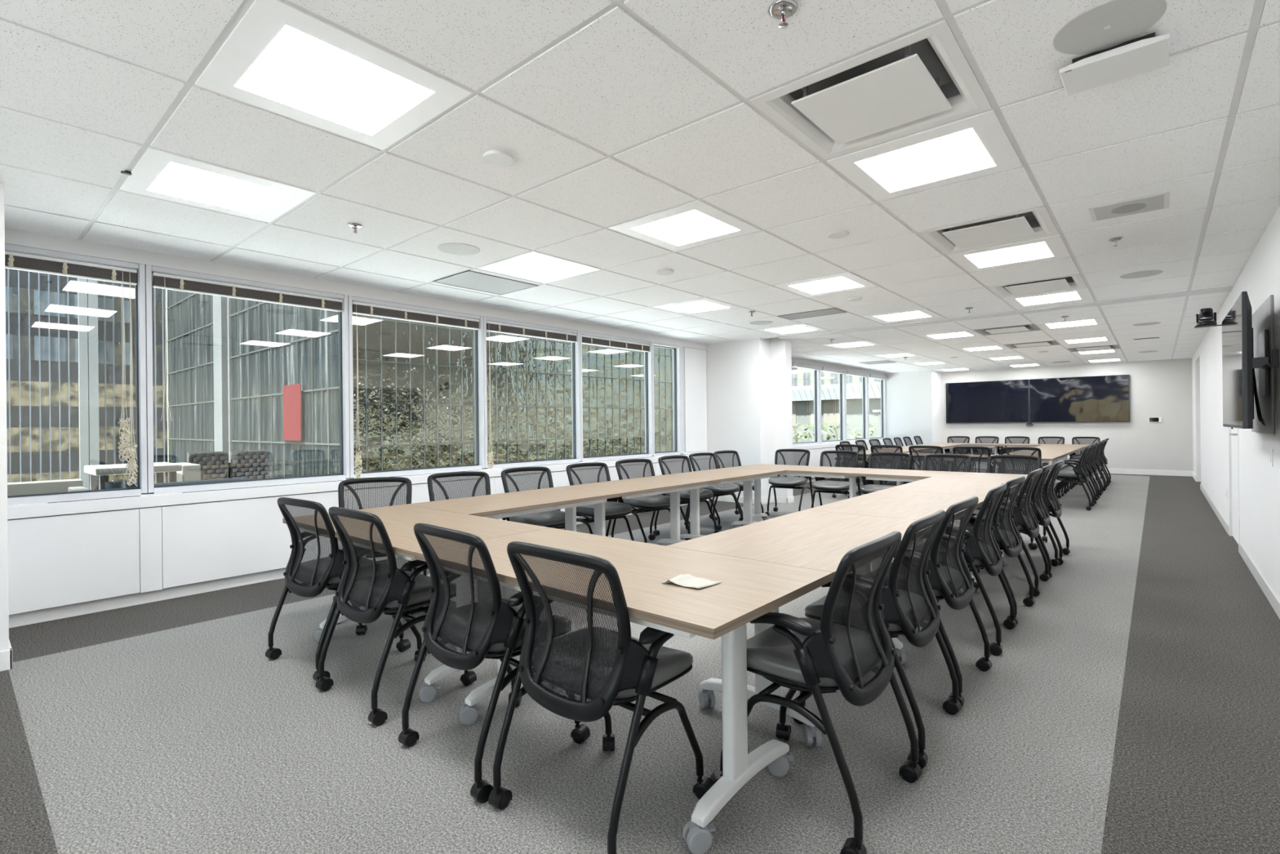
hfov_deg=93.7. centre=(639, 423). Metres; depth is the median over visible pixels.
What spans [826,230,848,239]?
disc
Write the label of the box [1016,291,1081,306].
diffuser
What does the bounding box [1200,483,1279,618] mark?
baseboard
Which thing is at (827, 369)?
roller blind
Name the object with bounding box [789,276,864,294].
diffuser
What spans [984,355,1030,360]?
recessed light
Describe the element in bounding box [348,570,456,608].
seat cushion
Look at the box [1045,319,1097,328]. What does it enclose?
diffuser
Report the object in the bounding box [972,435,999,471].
chair
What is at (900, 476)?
table
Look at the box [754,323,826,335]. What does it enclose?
recessed light
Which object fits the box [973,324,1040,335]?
ceiling vent
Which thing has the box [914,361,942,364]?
diffuser
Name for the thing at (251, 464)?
wicker armchair
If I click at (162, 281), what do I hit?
window blind
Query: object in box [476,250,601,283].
recessed light
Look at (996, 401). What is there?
wall screen
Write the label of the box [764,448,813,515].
chair
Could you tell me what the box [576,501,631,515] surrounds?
seat cushion
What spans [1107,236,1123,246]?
sprinkler
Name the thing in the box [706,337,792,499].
wall pillar
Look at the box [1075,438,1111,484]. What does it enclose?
chair
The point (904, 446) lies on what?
table
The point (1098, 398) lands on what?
wall screen
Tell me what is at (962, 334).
diffuser
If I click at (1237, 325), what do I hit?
television
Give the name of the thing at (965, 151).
diffuser
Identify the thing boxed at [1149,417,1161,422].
controller
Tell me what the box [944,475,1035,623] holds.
chair
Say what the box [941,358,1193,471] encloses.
wall
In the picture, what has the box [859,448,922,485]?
table
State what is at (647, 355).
window
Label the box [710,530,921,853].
chair
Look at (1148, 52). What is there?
panel
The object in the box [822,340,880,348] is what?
recessed light
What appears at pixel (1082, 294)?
recessed light
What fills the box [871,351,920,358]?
recessed light
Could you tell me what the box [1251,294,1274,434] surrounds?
panel
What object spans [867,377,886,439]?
window
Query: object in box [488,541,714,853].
chair
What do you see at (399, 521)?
table
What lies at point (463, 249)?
ceiling speaker
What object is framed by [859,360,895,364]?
ceiling vent
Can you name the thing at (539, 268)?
diffuser
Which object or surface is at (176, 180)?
diffuser
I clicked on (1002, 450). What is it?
chair
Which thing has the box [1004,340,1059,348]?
ceiling vent
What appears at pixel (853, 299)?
disc
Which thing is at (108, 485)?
bucket
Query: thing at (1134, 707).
floor
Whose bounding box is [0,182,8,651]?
wall pier
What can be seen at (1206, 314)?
camera
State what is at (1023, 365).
diffuser
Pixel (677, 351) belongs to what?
window
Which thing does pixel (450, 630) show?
seat cushion
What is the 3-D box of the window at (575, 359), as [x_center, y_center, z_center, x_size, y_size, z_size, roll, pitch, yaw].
[-1.295,-0.351,7.241,0.130,1.700,1.461,-1,0,41]
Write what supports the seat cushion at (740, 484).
on the chair at (740, 484)
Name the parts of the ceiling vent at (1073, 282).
plate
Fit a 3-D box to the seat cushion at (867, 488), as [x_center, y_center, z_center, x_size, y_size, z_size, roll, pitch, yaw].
[2.855,0.763,7.027,0.472,0.074,0.437,-1,0,39]
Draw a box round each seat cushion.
[296,557,397,584]
[337,540,377,551]
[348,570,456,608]
[435,598,570,652]
[509,510,564,526]
[533,626,693,699]
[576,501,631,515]
[622,494,670,506]
[665,488,713,498]
[701,482,739,492]
[733,480,754,486]
[746,617,878,686]
[768,476,807,484]
[804,586,927,631]
[812,480,849,488]
[860,484,896,493]
[866,562,963,596]
[911,539,994,565]
[944,451,968,453]
[944,525,1013,547]
[967,513,1031,529]
[1008,499,1055,510]
[1048,470,1083,476]
[1060,466,1088,472]
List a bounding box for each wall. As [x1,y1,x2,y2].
[4,226,885,508]
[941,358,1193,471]
[1191,204,1279,600]
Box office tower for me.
[4,268,168,489]
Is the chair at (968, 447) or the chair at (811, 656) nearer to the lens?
the chair at (811, 656)
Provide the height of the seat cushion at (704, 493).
0.074 m
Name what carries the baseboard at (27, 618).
attached to the wall at (12, 236)
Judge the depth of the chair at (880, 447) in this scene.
9.53 m
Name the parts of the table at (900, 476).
edge rail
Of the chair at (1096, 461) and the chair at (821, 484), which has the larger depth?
the chair at (1096, 461)
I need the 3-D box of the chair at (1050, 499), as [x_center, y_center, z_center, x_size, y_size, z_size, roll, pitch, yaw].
[3.657,0.784,5.621,0.555,0.898,0.599,-1,0,41]
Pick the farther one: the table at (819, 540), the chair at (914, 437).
the chair at (914, 437)
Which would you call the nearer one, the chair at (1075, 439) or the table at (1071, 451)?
the table at (1071, 451)
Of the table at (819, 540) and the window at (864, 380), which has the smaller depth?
the table at (819, 540)
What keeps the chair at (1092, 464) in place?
on the floor
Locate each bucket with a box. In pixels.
[104,480,121,488]
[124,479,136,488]
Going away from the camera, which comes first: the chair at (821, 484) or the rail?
the rail
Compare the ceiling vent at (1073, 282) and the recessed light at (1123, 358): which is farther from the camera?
the recessed light at (1123, 358)
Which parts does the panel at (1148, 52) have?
mount plate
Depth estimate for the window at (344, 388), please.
4.95 m
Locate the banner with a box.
[283,383,302,440]
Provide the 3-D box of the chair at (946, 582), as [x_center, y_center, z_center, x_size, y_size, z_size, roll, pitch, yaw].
[1.390,0.807,3.021,0.555,0.898,0.599,-1,0,42]
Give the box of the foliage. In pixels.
[792,422,875,440]
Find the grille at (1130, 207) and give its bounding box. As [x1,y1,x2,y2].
[1111,203,1146,213]
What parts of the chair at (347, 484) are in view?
frame, under frame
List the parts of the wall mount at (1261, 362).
screen plate, swing arm, wall plate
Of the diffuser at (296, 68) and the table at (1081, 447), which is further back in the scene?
the table at (1081, 447)
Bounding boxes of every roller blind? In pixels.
[791,361,822,412]
[821,366,847,413]
[845,369,870,413]
[868,373,887,413]
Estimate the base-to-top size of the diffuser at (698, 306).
0.028 m
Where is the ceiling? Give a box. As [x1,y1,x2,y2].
[0,0,1279,373]
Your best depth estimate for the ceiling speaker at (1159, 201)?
3.71 m
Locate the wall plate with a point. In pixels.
(1271, 450)
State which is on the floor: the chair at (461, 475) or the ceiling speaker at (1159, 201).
the chair at (461, 475)
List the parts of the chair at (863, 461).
frame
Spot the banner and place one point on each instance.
(292, 393)
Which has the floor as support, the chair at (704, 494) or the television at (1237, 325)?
the chair at (704, 494)
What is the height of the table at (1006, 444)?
0.735 m
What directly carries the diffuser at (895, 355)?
attached to the recessed light at (900, 354)
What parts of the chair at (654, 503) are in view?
leg, frame, leg, under frame, leg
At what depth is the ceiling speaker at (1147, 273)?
5.44 m
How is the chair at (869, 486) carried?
on the floor
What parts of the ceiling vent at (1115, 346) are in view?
plate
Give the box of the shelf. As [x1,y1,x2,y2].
[1194,312,1227,328]
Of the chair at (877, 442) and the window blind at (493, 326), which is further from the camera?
the chair at (877, 442)
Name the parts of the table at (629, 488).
edge rail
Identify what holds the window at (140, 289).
in the wall at (12, 236)
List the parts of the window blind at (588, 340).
rail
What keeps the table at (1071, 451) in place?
on the floor
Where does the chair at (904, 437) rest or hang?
on the floor
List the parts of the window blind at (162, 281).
pull cord, rail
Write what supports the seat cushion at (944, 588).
on the chair at (946, 582)
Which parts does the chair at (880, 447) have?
frame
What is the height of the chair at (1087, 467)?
0.898 m
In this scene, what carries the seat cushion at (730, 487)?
on the chair at (717, 491)
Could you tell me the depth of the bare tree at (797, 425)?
99.69 m
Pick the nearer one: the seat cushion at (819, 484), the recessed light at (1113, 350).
the seat cushion at (819, 484)
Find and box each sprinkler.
[347,222,362,234]
[768,0,797,28]
[964,306,973,312]
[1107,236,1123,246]
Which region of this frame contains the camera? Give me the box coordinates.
[1195,307,1217,325]
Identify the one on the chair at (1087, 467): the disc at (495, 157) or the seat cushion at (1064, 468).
the seat cushion at (1064, 468)
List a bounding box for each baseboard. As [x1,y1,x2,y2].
[0,465,937,671]
[945,462,1200,481]
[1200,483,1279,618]
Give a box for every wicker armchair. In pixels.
[186,451,228,479]
[228,449,270,479]
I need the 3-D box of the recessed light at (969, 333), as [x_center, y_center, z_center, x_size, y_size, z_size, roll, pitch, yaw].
[4.786,-1.382,9.261,0.736,0.038,0.736,-1,0,41]
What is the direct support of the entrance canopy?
on the glass pavilion
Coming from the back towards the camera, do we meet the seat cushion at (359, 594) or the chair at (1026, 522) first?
the chair at (1026, 522)
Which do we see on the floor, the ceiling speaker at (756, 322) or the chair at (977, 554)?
the chair at (977, 554)
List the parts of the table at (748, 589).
edge rail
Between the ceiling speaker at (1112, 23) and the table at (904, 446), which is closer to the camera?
the ceiling speaker at (1112, 23)
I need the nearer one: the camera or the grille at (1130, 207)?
the grille at (1130, 207)
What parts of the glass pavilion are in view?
panel, panel, panel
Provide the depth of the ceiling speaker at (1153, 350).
11.71 m
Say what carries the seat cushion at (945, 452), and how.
on the chair at (948, 451)
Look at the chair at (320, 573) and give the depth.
3.17 m
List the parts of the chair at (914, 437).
frame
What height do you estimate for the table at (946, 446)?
0.735 m
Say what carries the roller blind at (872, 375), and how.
attached to the window at (882, 382)
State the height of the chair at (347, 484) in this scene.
0.898 m
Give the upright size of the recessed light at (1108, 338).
0.038 m
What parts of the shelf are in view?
shelf plate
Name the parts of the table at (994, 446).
edge rail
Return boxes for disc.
[483,150,513,166]
[656,269,673,275]
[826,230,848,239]
[848,297,862,301]
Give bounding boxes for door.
[1227,426,1239,543]
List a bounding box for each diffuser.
[146,161,288,214]
[234,24,434,135]
[495,256,583,279]
[631,209,739,245]
[665,300,729,313]
[766,325,814,333]
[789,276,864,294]
[831,342,873,347]
[854,128,995,192]
[873,311,930,321]
[878,353,914,357]
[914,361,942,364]
[927,331,972,338]
[942,368,968,370]
[964,241,1053,267]
[964,346,1001,351]
[991,355,1022,359]
[1011,364,1039,366]
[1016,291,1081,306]
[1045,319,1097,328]
[1065,337,1106,343]
[1078,349,1114,354]
[1089,358,1119,362]
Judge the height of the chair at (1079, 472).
0.898 m
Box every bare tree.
[792,423,800,442]
[831,423,839,439]
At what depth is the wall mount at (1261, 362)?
4.04 m
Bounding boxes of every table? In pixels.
[84,462,182,489]
[282,504,550,702]
[406,487,621,601]
[414,527,832,853]
[557,475,718,545]
[657,467,786,539]
[666,510,932,746]
[728,463,876,525]
[804,489,991,629]
[835,452,937,496]
[853,468,1034,485]
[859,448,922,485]
[884,476,1023,592]
[891,445,944,484]
[911,443,962,469]
[928,442,1006,473]
[943,453,1059,471]
[1000,443,1089,473]
[1005,450,1070,496]
[1021,448,1079,493]
[1034,444,1086,484]
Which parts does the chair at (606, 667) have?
leg, arm post, leg, frame, leg, under frame, arm post, leg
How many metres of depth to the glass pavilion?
99.03 m
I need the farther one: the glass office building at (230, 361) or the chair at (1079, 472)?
the glass office building at (230, 361)
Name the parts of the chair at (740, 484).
frame, leg, leg, leg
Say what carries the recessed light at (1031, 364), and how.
in the ceiling
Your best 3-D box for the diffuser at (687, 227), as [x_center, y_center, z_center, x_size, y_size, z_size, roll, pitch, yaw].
[0.309,-1.331,4.066,0.533,0.028,0.533,-1,0,41]
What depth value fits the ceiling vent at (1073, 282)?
5.98 m
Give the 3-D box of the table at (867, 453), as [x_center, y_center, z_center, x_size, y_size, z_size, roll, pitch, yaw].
[4.163,0.861,9.992,1.521,0.735,0.759,-1,0,41]
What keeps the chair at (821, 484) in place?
on the floor
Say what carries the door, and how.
in the wall at (1259, 481)
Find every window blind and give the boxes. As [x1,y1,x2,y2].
[4,250,138,486]
[151,272,342,421]
[352,301,479,478]
[486,320,576,468]
[582,334,649,351]
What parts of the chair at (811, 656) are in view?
leg, arm post, under frame, leg, leg, arm post, frame, leg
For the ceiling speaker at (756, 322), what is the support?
attached to the ceiling
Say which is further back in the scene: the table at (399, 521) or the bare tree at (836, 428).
the bare tree at (836, 428)
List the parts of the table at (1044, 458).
edge rail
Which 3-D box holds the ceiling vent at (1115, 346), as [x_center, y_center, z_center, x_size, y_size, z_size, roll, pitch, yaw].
[8.427,-1.462,11.152,0.736,0.132,0.736,-1,0,41]
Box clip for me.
[120,170,132,175]
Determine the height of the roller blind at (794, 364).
1.028 m
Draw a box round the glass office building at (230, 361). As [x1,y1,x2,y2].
[166,289,673,478]
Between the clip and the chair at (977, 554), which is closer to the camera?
the clip
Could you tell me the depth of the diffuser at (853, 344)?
10.25 m
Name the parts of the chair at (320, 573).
leg, frame, under frame, leg, leg, leg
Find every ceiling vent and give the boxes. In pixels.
[432,270,537,294]
[749,19,991,159]
[777,307,846,319]
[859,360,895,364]
[918,205,1058,254]
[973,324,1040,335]
[987,273,1087,297]
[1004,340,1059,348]
[1067,344,1119,351]
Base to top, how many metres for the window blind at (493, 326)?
1.763 m
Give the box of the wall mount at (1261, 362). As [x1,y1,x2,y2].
[1252,327,1279,425]
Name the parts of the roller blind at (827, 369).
pull cord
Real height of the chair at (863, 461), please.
0.898 m
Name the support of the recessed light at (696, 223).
in the ceiling
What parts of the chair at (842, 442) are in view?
frame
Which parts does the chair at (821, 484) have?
leg, leg, under frame, frame, leg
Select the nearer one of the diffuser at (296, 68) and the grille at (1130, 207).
the diffuser at (296, 68)
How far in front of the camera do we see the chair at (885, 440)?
13.51 m
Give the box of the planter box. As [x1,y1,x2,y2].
[7,479,89,495]
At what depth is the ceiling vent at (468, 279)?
5.52 m
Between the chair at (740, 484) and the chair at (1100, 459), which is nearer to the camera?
the chair at (740, 484)
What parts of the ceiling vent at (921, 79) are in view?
plate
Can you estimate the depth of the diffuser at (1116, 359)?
13.43 m
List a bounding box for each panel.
[1058,31,1169,95]
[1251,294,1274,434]
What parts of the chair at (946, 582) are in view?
leg, frame, leg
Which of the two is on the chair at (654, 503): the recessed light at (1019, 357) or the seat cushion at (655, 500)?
the seat cushion at (655, 500)
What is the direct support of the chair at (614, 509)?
on the floor
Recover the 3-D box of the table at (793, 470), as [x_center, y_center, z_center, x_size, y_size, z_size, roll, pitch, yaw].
[1.897,0.884,7.038,1.521,0.735,0.759,-1,0,41]
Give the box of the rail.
[154,477,248,485]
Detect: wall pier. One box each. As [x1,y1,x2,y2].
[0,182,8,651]
[885,370,942,466]
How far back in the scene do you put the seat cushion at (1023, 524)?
4.45 m
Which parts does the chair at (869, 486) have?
frame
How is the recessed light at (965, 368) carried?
in the ceiling
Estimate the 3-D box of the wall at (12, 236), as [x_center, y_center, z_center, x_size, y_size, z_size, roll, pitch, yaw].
[1.237,-0.053,10.221,0.250,2.622,16.900,-1,0,41]
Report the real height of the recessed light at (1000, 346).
0.038 m
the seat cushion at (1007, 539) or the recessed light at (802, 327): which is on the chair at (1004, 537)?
the seat cushion at (1007, 539)
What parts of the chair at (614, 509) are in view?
leg, frame, under frame, leg, leg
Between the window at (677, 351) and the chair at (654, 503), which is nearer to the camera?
the chair at (654, 503)
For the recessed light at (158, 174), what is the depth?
3.28 m
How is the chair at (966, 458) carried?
on the floor
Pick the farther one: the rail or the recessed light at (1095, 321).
the recessed light at (1095, 321)
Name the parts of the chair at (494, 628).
leg, arm post, frame, leg, leg, under frame, arm post, leg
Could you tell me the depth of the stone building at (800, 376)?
124.64 m
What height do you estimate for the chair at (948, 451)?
0.898 m
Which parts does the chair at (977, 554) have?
arm post, leg, leg, frame, leg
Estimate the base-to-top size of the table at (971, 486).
0.735 m
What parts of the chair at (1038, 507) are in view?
frame, leg, leg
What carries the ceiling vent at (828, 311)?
in the ceiling
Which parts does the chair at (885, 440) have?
frame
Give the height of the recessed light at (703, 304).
0.038 m
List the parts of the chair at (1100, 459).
frame, leg, leg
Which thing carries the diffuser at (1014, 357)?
attached to the recessed light at (1019, 357)
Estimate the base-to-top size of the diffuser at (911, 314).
0.028 m
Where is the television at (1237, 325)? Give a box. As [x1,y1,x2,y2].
[1222,291,1253,429]
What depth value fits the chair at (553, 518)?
5.19 m
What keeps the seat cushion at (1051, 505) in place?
on the chair at (1050, 499)
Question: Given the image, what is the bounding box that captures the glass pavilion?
[791,398,880,443]
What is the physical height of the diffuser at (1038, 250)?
0.028 m
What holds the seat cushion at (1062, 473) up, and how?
on the chair at (1079, 472)
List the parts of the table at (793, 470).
edge rail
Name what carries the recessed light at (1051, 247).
in the ceiling
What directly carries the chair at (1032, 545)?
on the floor
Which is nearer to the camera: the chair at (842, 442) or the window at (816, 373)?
the chair at (842, 442)
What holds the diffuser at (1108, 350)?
attached to the recessed light at (1113, 350)
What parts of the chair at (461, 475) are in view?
leg, frame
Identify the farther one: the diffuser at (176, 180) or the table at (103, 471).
the table at (103, 471)
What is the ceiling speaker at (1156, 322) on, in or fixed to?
attached to the ceiling
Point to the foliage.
(872, 427)
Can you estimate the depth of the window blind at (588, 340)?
8.27 m
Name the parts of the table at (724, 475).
edge rail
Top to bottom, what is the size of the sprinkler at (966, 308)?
0.076 m
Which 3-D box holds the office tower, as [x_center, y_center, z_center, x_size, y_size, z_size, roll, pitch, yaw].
[-60.679,-10.604,33.846,12.050,65.000,52.200,-1,0,41]
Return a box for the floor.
[0,467,1279,853]
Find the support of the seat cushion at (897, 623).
on the chair at (904, 611)
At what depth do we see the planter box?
5.22 m
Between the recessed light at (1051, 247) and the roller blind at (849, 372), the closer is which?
the recessed light at (1051, 247)
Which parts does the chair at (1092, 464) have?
frame, leg, leg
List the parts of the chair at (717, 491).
leg, frame, leg, leg, under frame, leg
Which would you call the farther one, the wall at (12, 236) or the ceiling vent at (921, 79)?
the wall at (12, 236)
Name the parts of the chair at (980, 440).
frame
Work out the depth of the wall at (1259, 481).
5.01 m
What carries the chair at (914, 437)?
on the floor
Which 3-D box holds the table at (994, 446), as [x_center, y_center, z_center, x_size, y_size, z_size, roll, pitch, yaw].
[7.606,0.825,13.987,1.521,0.735,0.759,-1,0,41]
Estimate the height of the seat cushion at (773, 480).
0.074 m
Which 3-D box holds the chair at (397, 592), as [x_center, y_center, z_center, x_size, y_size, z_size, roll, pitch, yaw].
[-1.171,0.834,2.921,0.599,0.898,0.555,-1,0,40]
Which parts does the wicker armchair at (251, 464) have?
armrest, armrest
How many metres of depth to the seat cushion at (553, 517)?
5.01 m
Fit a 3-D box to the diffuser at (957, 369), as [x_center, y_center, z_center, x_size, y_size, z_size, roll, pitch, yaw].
[8.108,-1.411,15.451,0.533,0.028,0.533,-1,0,41]
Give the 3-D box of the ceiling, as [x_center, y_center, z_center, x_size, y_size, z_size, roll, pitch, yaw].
[3.059,-1.450,7.120,7.240,0.206,21.200,-1,0,41]
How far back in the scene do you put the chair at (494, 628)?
2.20 m
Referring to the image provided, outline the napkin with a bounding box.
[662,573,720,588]
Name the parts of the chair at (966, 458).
frame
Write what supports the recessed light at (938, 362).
in the ceiling
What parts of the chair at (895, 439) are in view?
frame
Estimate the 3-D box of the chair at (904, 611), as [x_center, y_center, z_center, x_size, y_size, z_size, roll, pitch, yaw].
[0.998,0.811,2.566,0.555,0.898,0.599,-1,0,40]
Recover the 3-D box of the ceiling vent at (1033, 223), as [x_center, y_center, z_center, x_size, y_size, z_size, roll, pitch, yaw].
[2.458,-1.401,4.226,0.736,0.132,0.736,-1,0,41]
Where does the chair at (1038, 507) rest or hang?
on the floor
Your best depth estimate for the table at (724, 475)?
6.30 m
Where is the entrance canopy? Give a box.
[791,382,880,401]
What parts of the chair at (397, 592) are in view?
leg, frame, arm post, leg, leg, under frame, leg, arm post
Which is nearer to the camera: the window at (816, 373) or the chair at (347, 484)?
the chair at (347, 484)
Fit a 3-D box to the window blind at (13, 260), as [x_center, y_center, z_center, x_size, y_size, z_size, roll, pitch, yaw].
[-3.929,-0.335,4.109,0.076,1.583,0.764,-1,0,41]
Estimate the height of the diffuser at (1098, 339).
0.028 m
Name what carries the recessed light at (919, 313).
in the ceiling
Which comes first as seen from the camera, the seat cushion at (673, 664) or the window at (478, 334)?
the seat cushion at (673, 664)
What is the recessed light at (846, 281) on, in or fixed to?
in the ceiling
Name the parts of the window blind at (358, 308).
pull cord, rail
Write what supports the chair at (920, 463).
on the floor
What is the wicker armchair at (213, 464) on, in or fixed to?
on the floor
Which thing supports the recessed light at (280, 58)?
in the ceiling
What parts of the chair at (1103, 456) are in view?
frame, leg, leg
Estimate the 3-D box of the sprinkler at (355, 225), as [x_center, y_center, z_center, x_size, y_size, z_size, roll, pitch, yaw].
[-1.857,-1.278,3.912,0.090,0.076,0.090,-1,0,41]
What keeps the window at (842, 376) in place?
in the wall at (12, 236)
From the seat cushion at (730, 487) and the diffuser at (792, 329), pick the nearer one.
the seat cushion at (730, 487)
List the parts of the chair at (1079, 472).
under frame, leg, leg, leg, frame, leg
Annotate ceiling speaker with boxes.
[437,243,479,255]
[749,320,773,324]
[1053,0,1166,53]
[1088,191,1169,221]
[1120,270,1163,278]
[1133,321,1160,325]
[1137,350,1157,352]
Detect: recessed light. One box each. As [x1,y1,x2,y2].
[119,146,315,222]
[195,0,471,150]
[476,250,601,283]
[608,200,760,251]
[651,297,742,315]
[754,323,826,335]
[773,271,878,297]
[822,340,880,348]
[826,109,1022,201]
[862,307,942,323]
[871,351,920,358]
[908,360,950,365]
[919,329,982,340]
[937,367,974,371]
[946,234,1071,271]
[956,344,1009,351]
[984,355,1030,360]
[1003,287,1093,307]
[1004,363,1044,367]
[1035,316,1106,329]
[1057,335,1115,344]
[1071,348,1121,355]
[1083,357,1126,363]
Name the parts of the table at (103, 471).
leg, leg, leg, leg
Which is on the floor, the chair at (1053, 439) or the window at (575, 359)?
the chair at (1053, 439)
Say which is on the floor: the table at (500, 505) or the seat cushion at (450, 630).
the table at (500, 505)
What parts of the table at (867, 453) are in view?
edge rail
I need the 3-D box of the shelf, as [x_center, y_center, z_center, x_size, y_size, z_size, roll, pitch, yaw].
[5.009,-0.902,5.180,0.330,0.144,0.100,-1,0,41]
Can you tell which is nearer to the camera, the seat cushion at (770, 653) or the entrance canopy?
the seat cushion at (770, 653)
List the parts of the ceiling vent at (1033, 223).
plate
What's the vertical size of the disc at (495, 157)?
0.016 m
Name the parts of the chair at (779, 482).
leg, leg, under frame, frame, leg, leg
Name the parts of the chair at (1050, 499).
leg, frame, leg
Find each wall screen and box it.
[946,379,1029,422]
[1029,374,1129,422]
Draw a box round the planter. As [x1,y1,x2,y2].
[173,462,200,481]
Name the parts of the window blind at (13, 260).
rail, pull cord, pull cord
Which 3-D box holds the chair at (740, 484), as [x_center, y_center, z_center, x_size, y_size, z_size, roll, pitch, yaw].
[1.312,0.808,7.985,0.599,0.898,0.555,-1,0,-41]
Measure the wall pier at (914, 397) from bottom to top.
2.622 m
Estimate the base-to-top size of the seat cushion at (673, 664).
0.074 m
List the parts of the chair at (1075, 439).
frame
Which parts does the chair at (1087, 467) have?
leg, frame, leg, leg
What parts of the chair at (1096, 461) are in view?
frame, leg, leg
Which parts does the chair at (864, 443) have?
frame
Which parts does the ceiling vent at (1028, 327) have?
plate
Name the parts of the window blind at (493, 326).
pull cord, rail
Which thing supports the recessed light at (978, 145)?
in the ceiling
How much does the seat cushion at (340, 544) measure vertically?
0.074 m
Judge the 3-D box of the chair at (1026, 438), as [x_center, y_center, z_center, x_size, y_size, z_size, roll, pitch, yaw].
[8.528,0.734,13.624,0.599,0.898,0.555,-1,0,41]
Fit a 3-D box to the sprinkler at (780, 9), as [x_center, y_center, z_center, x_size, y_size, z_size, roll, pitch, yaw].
[0.455,-1.302,1.907,0.090,0.076,0.090,-1,0,41]
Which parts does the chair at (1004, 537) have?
leg, frame, leg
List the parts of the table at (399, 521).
edge rail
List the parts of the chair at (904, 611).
leg, leg, arm post, frame, leg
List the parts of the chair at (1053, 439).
frame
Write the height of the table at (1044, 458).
0.735 m
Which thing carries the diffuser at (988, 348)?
attached to the recessed light at (1000, 346)
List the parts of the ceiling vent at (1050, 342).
plate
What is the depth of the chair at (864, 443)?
12.31 m
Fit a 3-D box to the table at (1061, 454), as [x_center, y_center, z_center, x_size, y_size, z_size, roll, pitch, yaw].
[6.346,0.838,9.607,0.759,0.735,1.501,-1,0,41]
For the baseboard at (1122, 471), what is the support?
attached to the wall at (1163, 388)
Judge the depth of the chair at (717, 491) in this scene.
7.44 m
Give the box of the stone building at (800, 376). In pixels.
[791,367,879,386]
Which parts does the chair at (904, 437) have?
frame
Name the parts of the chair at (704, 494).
leg, frame, leg, leg, under frame, leg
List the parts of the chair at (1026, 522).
leg, frame, leg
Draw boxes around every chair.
[265,497,410,680]
[315,506,476,725]
[333,476,417,624]
[398,523,590,803]
[422,471,497,575]
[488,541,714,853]
[501,466,564,528]
[564,462,634,540]
[611,458,670,542]
[653,455,719,540]
[684,452,742,530]
[709,450,764,520]
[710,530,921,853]
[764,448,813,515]
[791,509,961,768]
[811,450,861,507]
[832,444,868,497]
[837,440,868,480]
[855,440,886,482]
[860,452,911,493]
[866,496,991,706]
[868,439,894,467]
[870,444,907,483]
[882,437,893,467]
[893,437,919,467]
[902,436,919,460]
[903,483,1016,656]
[908,445,951,471]
[913,435,937,467]
[923,453,971,525]
[944,435,971,471]
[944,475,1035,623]
[950,445,995,473]
[967,468,1049,596]
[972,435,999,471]
[980,463,1059,577]
[986,454,1047,549]
[998,446,1048,475]
[1000,435,1029,453]
[1008,459,1070,564]
[1038,436,1064,479]
[1047,444,1094,510]
[1055,443,1098,503]
[1061,441,1102,497]
[1063,440,1106,493]
[1069,436,1102,479]
[1071,439,1108,488]
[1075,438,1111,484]
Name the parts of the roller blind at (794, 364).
pull cord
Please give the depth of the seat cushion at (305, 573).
3.16 m
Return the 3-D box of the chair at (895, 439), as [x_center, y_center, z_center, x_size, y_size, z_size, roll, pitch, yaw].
[6.174,0.758,13.868,0.555,0.898,0.599,-1,0,39]
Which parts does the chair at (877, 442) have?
frame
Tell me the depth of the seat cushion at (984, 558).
3.41 m
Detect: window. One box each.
[4,243,147,504]
[145,264,350,493]
[347,295,484,478]
[483,315,581,468]
[579,330,653,461]
[651,342,684,456]
[792,369,820,445]
[819,370,845,444]
[844,373,868,441]
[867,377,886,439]
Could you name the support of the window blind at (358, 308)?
attached to the window at (478, 334)
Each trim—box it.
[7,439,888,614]
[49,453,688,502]
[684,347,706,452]
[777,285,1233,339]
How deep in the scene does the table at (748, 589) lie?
1.97 m
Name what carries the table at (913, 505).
on the floor
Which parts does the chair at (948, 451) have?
frame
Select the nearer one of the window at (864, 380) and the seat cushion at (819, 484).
the seat cushion at (819, 484)
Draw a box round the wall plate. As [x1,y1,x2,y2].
[1269,448,1272,466]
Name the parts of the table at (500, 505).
edge rail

